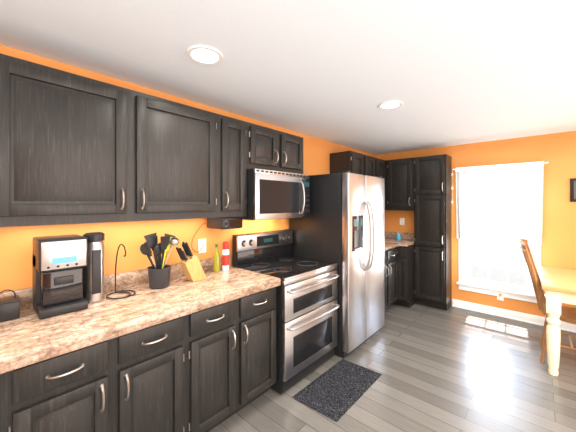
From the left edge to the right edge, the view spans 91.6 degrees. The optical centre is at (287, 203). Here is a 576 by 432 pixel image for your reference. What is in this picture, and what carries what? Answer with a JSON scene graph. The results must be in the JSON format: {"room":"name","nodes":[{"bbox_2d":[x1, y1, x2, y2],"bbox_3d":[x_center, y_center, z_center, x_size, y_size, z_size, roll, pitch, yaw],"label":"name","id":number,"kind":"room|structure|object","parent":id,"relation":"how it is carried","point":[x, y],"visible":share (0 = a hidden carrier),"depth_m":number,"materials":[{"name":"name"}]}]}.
{"room":"kitchen","nodes":[
{"label":"kitchen","id":0,"kind":"room"},
{"bbox_2d":[0,45,374,291],"bbox_3d":[-1.091,0.325,2.052,0.150,2.316,7.900,0,0,42],"label":"wall","id":1,"kind":"structure","parent":0,"point":[16,247],"depth_m":1.96,"materials":[{"name":"orange paint"}]},
{"bbox_2d":[0,53,223,226],"bbox_3d":[-1.032,-0.282,1.755,0.329,0.778,1.196,0,0,42],"label":"upper cabinet","id":2,"kind":"object","parent":1,"relation":"attached to","point":[76,149],"depth_m":1.52,"materials":[{"name":"black wood"}]},
{"bbox_2d":[198,239,205,252],"bbox_3d":[-0.718,0.358,2.349,0.007,0.116,0.072,0,0,42],"label":"outlet","id":3,"kind":"object","parent":1,"relation":"attached to","point":[201,242],"visible":0.96,"depth_m":2.34,"materials":[{"name":"white plastic"}]},
{"bbox_2d":[224,116,251,216],"bbox_3d":[-0.539,-0.282,2.305,0.329,0.778,0.282,0,0,42],"label":"upper cabinet","id":4,"kind":"object","parent":1,"relation":"attached to","point":[237,133],"depth_m":2.21,"materials":[{"name":"black wood"}]},
{"bbox_2d":[207,217,242,229],"bbox_3d":[-0.523,0.158,2.332,0.242,0.098,0.205,0,0,42],"label":"under-cabinet radio","id":5,"kind":"object","parent":4,"relation":"attached to","point":[223,223],"visible":0.79,"depth_m":2.25,"materials":[{"name":"black plastic"}]},
{"bbox_2d":[191,222,206,252],"bbox_3d":[-0.729,0.278,2.290,0.034,0.248,0.126,0,0,42],"label":"cord","id":6,"kind":"object","parent":5,"relation":"hanging from","point":[193,237],"visible":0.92,"depth_m":2.28,"materials":[{"name":"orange plastic"}]},
{"bbox_2d":[252,124,302,173],"bbox_3d":[-0.197,-0.479,2.686,0.329,0.384,0.742,0,0,42],"label":"upper cabinet","id":7,"kind":"object","parent":1,"relation":"attached to","point":[275,150],"depth_m":2.54,"materials":[{"name":"black wood"}]},
{"bbox_2d":[241,168,309,219],"bbox_3d":[-0.152,-0.073,2.653,0.441,0.422,0.724,0,0,42],"label":"microwave","id":8,"kind":"object","parent":7,"relation":"attached to","point":[271,194],"visible":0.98,"depth_m":2.45,"materials":[{"name":"silver metal"}]},
{"bbox_2d":[330,151,377,176],"bbox_3d":[0.925,-0.282,3.938,0.330,0.778,0.720,0,0,42],"label":"upper cabinet","id":9,"kind":"object","parent":1,"relation":"attached to","point":[357,163],"depth_m":3.72,"materials":[{"name":"black wood"}]},
{"bbox_2d":[378,159,385,209],"bbox_3d":[1.276,-0.282,4.330,0.330,0.778,0.333,0,0,42],"label":"upper cabinet","id":10,"kind":"object","parent":1,"relation":"attached to","point":[381,163],"depth_m":4.29,"materials":[{"name":"black wood"}]},
{"bbox_2d":[0,0,575,154],"bbox_3d":[0.827,-0.883,0.333,5.300,0.100,7.900,0,0,42],"label":"ceiling","id":11,"kind":"structure","parent":0,"point":[451,72],"depth_m":1.60,"materials":[{"name":"white paint"}]},
{"bbox_2d":[186,45,222,64],"bbox_3d":[-0.466,-0.829,1.573,0.200,0.008,0.200,0,0,42],"label":"recessed light","id":12,"kind":"object","parent":11,"relation":"in","point":[204,55],"visible":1,"depth_m":1.56,"materials":[{"name":"white plastic"}]},
{"bbox_2d":[378,101,402,109],"bbox_3d":[0.864,-0.829,2.368,0.200,0.008,0.200,0,0,42],"label":"recessed light","id":13,"kind":"object","parent":11,"relation":"in","point":[387,105],"visible":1,"depth_m":2.36,"materials":[{"name":"white plastic"}]},
{"bbox_2d":[209,303,575,431],"bbox_3d":[0.827,1.533,0.333,5.300,0.100,7.900,0,0,42],"label":"floor","id":14,"kind":"structure","parent":0,"point":[453,369],"depth_m":2.29,"materials":[{"name":"laminate"}]},
{"bbox_2d":[0,372,7,431],"bbox_3d":[-1.630,1.046,0.870,0.619,0.876,1.020,0,0,42],"label":"base cabinet","id":15,"kind":"object","parent":14,"relation":"on","point":[3,377],"depth_m":1.06,"materials":[{"name":"black wood"}]},
{"bbox_2d":[8,314,191,431],"bbox_3d":[-1.045,1.046,1.523,0.619,0.876,0.734,0,0,42],"label":"base cabinet","id":16,"kind":"object","parent":14,"relation":"on","point":[140,380],"depth_m":1.33,"materials":[{"name":"black wood"}]},
{"bbox_2d":[0,255,280,373],"bbox_3d":[-1.127,0.546,1.411,0.646,0.156,2.498,0,0,42],"label":"countertop","id":17,"kind":"structure","parent":16,"relation":"on","point":[28,336],"depth_m":1.49,"materials":[{"name":"stone"}]},
{"bbox_2d":[0,289,20,321],"bbox_3d":[-1.387,0.496,1.377,0.098,0.143,0.098,0,0,42],"label":"caddy","id":18,"kind":"object","parent":17,"relation":"on","point":[9,307],"visible":1,"depth_m":1.36,"materials":[{"name":"black plastic"}]},
{"bbox_2d":[32,232,104,318],"bbox_3d":[-1.191,0.368,1.551,0.240,0.398,0.310,0,0,42],"label":"coffee maker","id":19,"kind":"object","parent":17,"relation":"on","point":[68,273],"visible":1,"depth_m":1.46,"materials":[{"name":"black plastic"}]},
{"bbox_2d":[106,244,135,298],"bbox_3d":[-1.027,0.408,1.726,0.158,0.316,0.158,0,0,42],"label":"banana hanger","id":20,"kind":"object","parent":17,"relation":"on","point":[121,291],"visible":0.98,"depth_m":1.75,"materials":[{"name":"black metal"}]},
{"bbox_2d":[140,232,178,288],"bbox_3d":[-0.874,0.382,1.916,0.188,0.370,0.260,0,0,42],"label":"utensil crock","id":21,"kind":"object","parent":17,"relation":"on","point":[159,272],"visible":1,"depth_m":1.87,"materials":[{"name":"grey"}]},
{"bbox_2d":[176,241,206,281],"bbox_3d":[-0.713,0.421,2.062,0.096,0.290,0.200,0,0,42],"label":"knife block","id":22,"kind":"object","parent":17,"relation":"on","point":[191,267],"visible":1,"depth_m":2.03,"materials":[{"name":"brown wood"}]},
{"bbox_2d":[213,244,219,271],"bbox_3d":[-0.592,0.453,2.324,0.056,0.228,0.056,0,0,42],"label":"oil bottle","id":23,"kind":"object","parent":17,"relation":"on","point":[216,261],"visible":1,"depth_m":2.31,"materials":[{"name":"yellow glass"}]},
{"bbox_2d":[222,241,228,269],"bbox_3d":[-0.532,0.446,2.391,0.059,0.242,0.059,0,0,42],"label":"spray bottle","id":24,"kind":"object","parent":17,"relation":"on","point":[225,255],"visible":1,"depth_m":2.37,"materials":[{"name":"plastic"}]},
{"bbox_2d":[192,287,275,431],"bbox_3d":[-0.551,1.046,2.073,0.619,0.876,0.744,0,0,42],"label":"base cabinet","id":25,"kind":"object","parent":14,"relation":"on","point":[208,369],"depth_m":1.82,"materials":[{"name":"black wood"}]},
{"bbox_2d":[232,229,339,394],"bbox_3d":[0.010,0.885,2.591,0.710,1.195,0.756,0,0,42],"label":"range","id":26,"kind":"object","parent":14,"relation":"on","point":[307,305],"visible":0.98,"depth_m":2.42,"materials":[{"name":"silver metal"}]},
{"bbox_2d":[289,171,384,358],"bbox_3d":[0.599,0.587,3.163,0.823,1.793,0.840,0,0,42],"label":"fridge","id":27,"kind":"object","parent":14,"relation":"on","point":[343,225],"visible":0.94,"depth_m":2.82,"materials":[{"name":"silver metal"}]},
{"bbox_2d":[292,359,381,421],"bbox_3d":[0.423,1.466,2.280,0.395,0.031,0.741,0,0,42],"label":"rug","id":28,"kind":"object","parent":14,"relation":"on","point":[337,391],"visible":1,"depth_m":2.20,"materials":[{"name":"grey carpet"}]},
{"bbox_2d":[385,246,400,307],"bbox_3d":[1.089,1.046,3.871,0.664,0.876,0.820,0,0,42],"label":"base cabinet","id":29,"kind":"object","parent":14,"relation":"on","point":[399,275],"depth_m":3.84,"materials":[{"name":"black wood"}]},
{"bbox_2d":[385,231,413,250],"bbox_3d":[1.310,0.537,4.061,0.739,0.138,1.397,0,0,42],"label":"countertop","id":30,"kind":"structure","parent":29,"relation":"on","point":[406,240],"depth_m":4.28,"materials":[{"name":"stone"}]},
{"bbox_2d":[396,232,400,239],"bbox_3d":[1.693,0.504,4.297,0.072,0.126,0.072,0,0,42],"label":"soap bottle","id":31,"kind":"object","parent":30,"relation":"on","point":[398,236],"visible":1,"depth_m":4.27,"materials":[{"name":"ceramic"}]},
{"bbox_2d":[414,154,451,310],"bbox_3d":[2.089,0.406,4.056,0.419,2.155,0.364,0,0,42],"label":"pantry","id":32,"kind":"object","parent":14,"relation":"on","point":[432,234],"visible":1,"depth_m":3.94,"materials":[{"name":"black wood"}]},
{"bbox_2d":[518,239,575,362],"bbox_3d":[2.587,0.925,2.677,0.600,1.120,0.430,0,0,42],"label":"chair","id":33,"kind":"object","parent":14,"relation":"on","point":[568,315],"visible":0.9,"depth_m":2.67,"materials":[{"name":"brown wood"}]},
{"bbox_2d":[541,266,575,375],"bbox_3d":[3.096,1.095,2.285,1.525,0.775,0.985,0,0,42],"label":"table","id":34,"kind":"object","parent":14,"relation":"on","point":[559,286],"visible":1,"depth_m":2.41,"materials":[{"name":"beige wood"}]},
{"bbox_2d":[375,131,575,316],"bbox_3d":[3.413,0.325,3.219,5.000,2.316,0.150,0,0,42],"label":"wall","id":35,"kind":"structure","parent":0,"point":[557,151],"depth_m":3.45,"materials":[{"name":"orange paint"}]},
{"bbox_2d":[386,158,413,210],"bbox_3d":[1.782,-0.282,4.356,0.432,0.778,0.330,0,0,42],"label":"upper cabinet","id":36,"kind":"object","parent":35,"relation":"attached to","point":[397,175],"depth_m":4.22,"materials":[{"name":"black wood"}]},
{"bbox_2d":[456,239,540,302],"bbox_3d":[2.783,0.360,3.730,0.910,1.725,0.170,0,0,42],"label":"window","id":37,"kind":"structure","parent":35,"relation":"in","point":[466,282],"depth_m":3.72,"materials":[{"name":"white glass"}]},
{"bbox_2d":[452,161,548,244],"bbox_3d":[2.726,-0.001,3.666,1.003,0.998,0.100,0,0,42],"label":"window blind","id":38,"kind":"object","parent":37,"relation":"hanging from","point":[501,203],"visible":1,"depth_m":3.62,"materials":[{"name":"white fabric"}]},
{"bbox_2d":[452,299,575,332],"bbox_3d":[3.785,1.431,2.766,3.807,0.105,0.027,0,0,42],"label":"baseboard","id":39,"kind":"structure","parent":35,"relation":"attached to","point":[525,317],"depth_m":3.59,"materials":[{"name":"white wood"}]},
{"bbox_2d":[570,178,575,201],"bbox_3d":[3.382,-0.152,3.129,0.325,0.270,0.023,0,0,42],"label":"picture frame","id":40,"kind":"object","parent":35,"relation":"attached to","point":[572,189],"visible":1,"depth_m":3.21,"materials":[{"name":"black"}]}
]}

